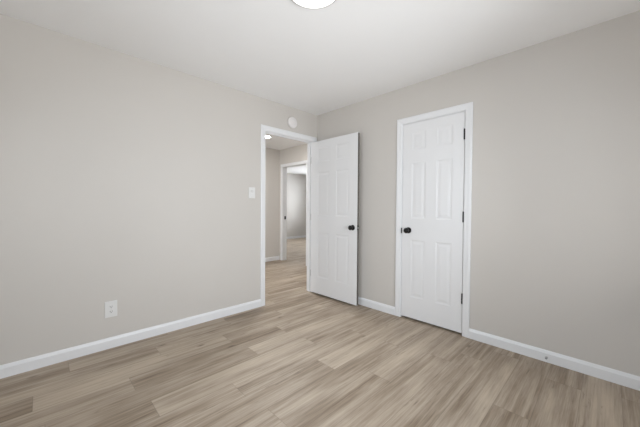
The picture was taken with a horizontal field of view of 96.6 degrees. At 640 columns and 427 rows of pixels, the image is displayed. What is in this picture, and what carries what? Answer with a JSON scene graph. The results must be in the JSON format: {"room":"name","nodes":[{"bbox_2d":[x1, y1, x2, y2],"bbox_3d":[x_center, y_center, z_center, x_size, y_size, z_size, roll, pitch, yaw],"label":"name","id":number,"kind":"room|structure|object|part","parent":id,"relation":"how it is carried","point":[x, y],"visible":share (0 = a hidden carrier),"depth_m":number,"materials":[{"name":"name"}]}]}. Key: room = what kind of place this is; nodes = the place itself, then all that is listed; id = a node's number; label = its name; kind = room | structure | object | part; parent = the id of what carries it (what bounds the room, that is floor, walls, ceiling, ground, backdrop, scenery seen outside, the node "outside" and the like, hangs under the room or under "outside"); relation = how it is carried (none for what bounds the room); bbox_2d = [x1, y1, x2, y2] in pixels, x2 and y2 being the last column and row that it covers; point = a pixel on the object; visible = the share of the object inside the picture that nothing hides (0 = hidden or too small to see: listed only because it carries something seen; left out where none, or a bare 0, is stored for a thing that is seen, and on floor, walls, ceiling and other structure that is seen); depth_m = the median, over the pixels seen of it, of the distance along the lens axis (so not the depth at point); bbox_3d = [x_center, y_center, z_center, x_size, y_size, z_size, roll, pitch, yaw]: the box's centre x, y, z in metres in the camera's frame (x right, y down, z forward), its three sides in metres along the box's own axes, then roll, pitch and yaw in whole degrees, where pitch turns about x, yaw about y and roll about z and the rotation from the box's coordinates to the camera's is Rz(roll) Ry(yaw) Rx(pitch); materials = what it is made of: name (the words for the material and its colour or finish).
{"room":"empty bedroom","nodes":[
{"label":"empty bedroom","id":0,"kind":"room"},
{"bbox_2d":[0,14,316,364],"bbox_3d":[0.621,-0.136,4.698,8.630,2.480,0.110,-1,2,-44],"label":"wall","id":1,"kind":"structure","parent":0,"point":[126,179],"depth_m":2.34,"materials":[{"name":"beige paint"}]},
{"bbox_2d":[105,300,116,317],"bbox_3d":[-1.718,0.786,2.342,0.084,0.132,0.009,-1,2,-44],"label":"outlet","id":2,"kind":"object","parent":1,"relation":"attached to","point":[111,306],"visible":1,"depth_m":2.34,"materials":[{"name":"white plastic"}]},
{"bbox_2d":[0,299,260,378],"bbox_3d":[-1.520,1.060,2.539,2.308,0.087,0.014,-1,2,-44],"label":"baseboard","id":3,"kind":"structure","parent":1,"relation":"attached to","point":[21,366],"depth_m":2.35,"materials":[{"name":"white paint"}]},
{"bbox_2d":[249,187,254,197],"bbox_3d":[-0.772,-0.236,3.240,0.080,0.124,0.016,-1,2,-44],"label":"light switch","id":4,"kind":"object","parent":1,"relation":"attached to","point":[251,189],"visible":1,"depth_m":3.24,"materials":[{"name":"white plastic"}]},
{"bbox_2d":[260,124,316,305],"bbox_3d":[-0.415,0.023,3.685,0.894,2.129,0.138,-1,2,-44],"label":"door frame","id":5,"kind":"structure","parent":1,"relation":"attached to","point":[265,129],"depth_m":3.50,"materials":[{"name":"white paint"}]},
{"bbox_2d":[310,132,359,305],"bbox_3d":[0.154,0.060,3.626,0.160,2.024,0.845,-1,2,-44],"label":"door","id":6,"kind":"structure","parent":5,"relation":"attached to","point":[334,161],"depth_m":3.56,"materials":[{"name":"white paint"}]},
{"bbox_3d":[0.365,0.167,3.344,0.064,0.064,0.064,-1,2,-44],"label":"knob","id":7,"kind":"part","parent":6,"relation":"part of","materials":[{"name":"black metal"}]},
{"bbox_2d":[287,117,296,127],"bbox_3d":[-0.350,-1.154,3.614,0.143,0.143,0.040,-1,2,-44],"label":"smoke detector","id":8,"kind":"object","parent":1,"relation":"attached to","point":[292,123],"visible":1,"depth_m":3.59,"materials":[{"name":"white plastic"}]},
{"bbox_2d":[265,148,279,257],"bbox_3d":[-3.142,-0.150,4.226,6.160,2.480,0.110,-1,2,-44],"label":"wall","id":9,"kind":"structure","parent":0,"point":[271,155],"depth_m":6.20,"materials":[{"name":"beige paint"}]},
{"bbox_2d":[265,256,279,261],"bbox_3d":[-3.067,1.017,4.243,6.050,0.087,0.014,-1,2,-44],"label":"baseboard","id":10,"kind":"structure","parent":9,"relation":"attached to","point":[274,258],"depth_m":6.22,"materials":[{"name":"white paint"}]},
{"bbox_2d":[279,144,306,256],"bbox_3d":[-1.221,-0.187,6.743,0.110,2.480,5.390,-1,2,-44],"label":"wall","id":11,"kind":"structure","parent":0,"point":[297,153],"depth_m":6.07,"materials":[{"name":"beige paint"}]},
{"bbox_2d":[280,160,306,265],"bbox_3d":[-0.510,-0.014,6.022,0.138,2.111,0.908,-1,2,-44],"label":"door frame","id":12,"kind":"structure","parent":11,"relation":"attached to","point":[283,195],"depth_m":6.28,"materials":[{"name":"white paint"}]},
{"bbox_2d":[287,173,305,236],"bbox_3d":[-1.671,-0.257,10.155,4.250,2.480,0.110,-1,2,-44],"label":"wall","id":13,"kind":"structure","parent":0,"point":[296,183],"depth_m":10.83,"materials":[{"name":"beige paint"}]},
{"bbox_2d":[287,235,305,238],"bbox_3d":[-1.595,0.910,10.172,4.140,0.087,0.014,-1,2,-44],"label":"baseboard","id":14,"kind":"structure","parent":13,"relation":"attached to","point":[302,236],"depth_m":10.85,"materials":[{"name":"white paint"}]},
{"bbox_2d":[0,237,639,426],"bbox_3d":[-0.094,1.054,5.520,8.740,0.001,8.980,-1,2,-44],"label":"floor","id":15,"kind":"structure","parent":0,"point":[301,358],"depth_m":1.91,"materials":[{"name":"brown wood"}]},
{"bbox_2d":[0,0,639,174],"bbox_3d":[-0.078,-1.435,5.471,8.740,0.100,8.980,-1,2,-44],"label":"ceiling","id":16,"kind":"structure","parent":0,"point":[342,53],"depth_m":2.09,"materials":[{"name":"white paint"}]},
{"bbox_2d":[292,0,335,8],"bbox_3d":[-0.039,-1.300,1.655,0.316,0.022,0.316,-1,2,-44],"label":"ceiling light","id":17,"kind":"object","parent":16,"relation":"in","point":[310,4],"visible":1,"depth_m":1.75,"materials":[{"name":"glass"}]},
{"bbox_2d":[317,10,639,376],"bbox_3d":[1.176,-0.095,2.805,0.110,2.480,3.370,-1,2,-44],"label":"wall","id":18,"kind":"structure","parent":0,"point":[555,267],"depth_m":2.18,"materials":[{"name":"beige paint"}]},
{"bbox_2d":[358,297,394,314],"bbox_3d":[0.380,1.052,3.542,0.014,0.087,1.245,-1,2,-44],"label":"baseboard","id":19,"kind":"structure","parent":18,"relation":"attached to","point":[375,305],"depth_m":3.26,"materials":[{"name":"white paint"}]},
{"bbox_2d":[401,112,464,332],"bbox_3d":[1.084,0.083,2.805,0.098,2.023,0.621,-1,2,-44],"label":"door","id":20,"kind":"structure","parent":18,"relation":"in","point":[433,149],"depth_m":2.79,"materials":[{"name":"white paint"}]},
{"bbox_3d":[0.905,0.176,2.964,0.064,0.064,0.064,-1,2,-44],"label":"knob","id":21,"kind":"part","parent":20,"relation":"part of","materials":[{"name":"black metal"}]},
{"bbox_2d":[395,102,472,337],"bbox_3d":[1.130,0.058,2.854,0.138,2.111,0.750,-1,2,-44],"label":"door frame","id":22,"kind":"structure","parent":18,"relation":"attached to","point":[467,108],"depth_m":2.59,"materials":[{"name":"white paint"}]},
{"bbox_2d":[469,328,639,390],"bbox_3d":[1.785,1.089,2.112,0.014,0.087,1.265,-1,2,-44],"label":"baseboard","id":23,"kind":"structure","parent":18,"relation":"attached to","point":[598,371],"depth_m":2.10,"materials":[{"name":"white paint"}]}
]}

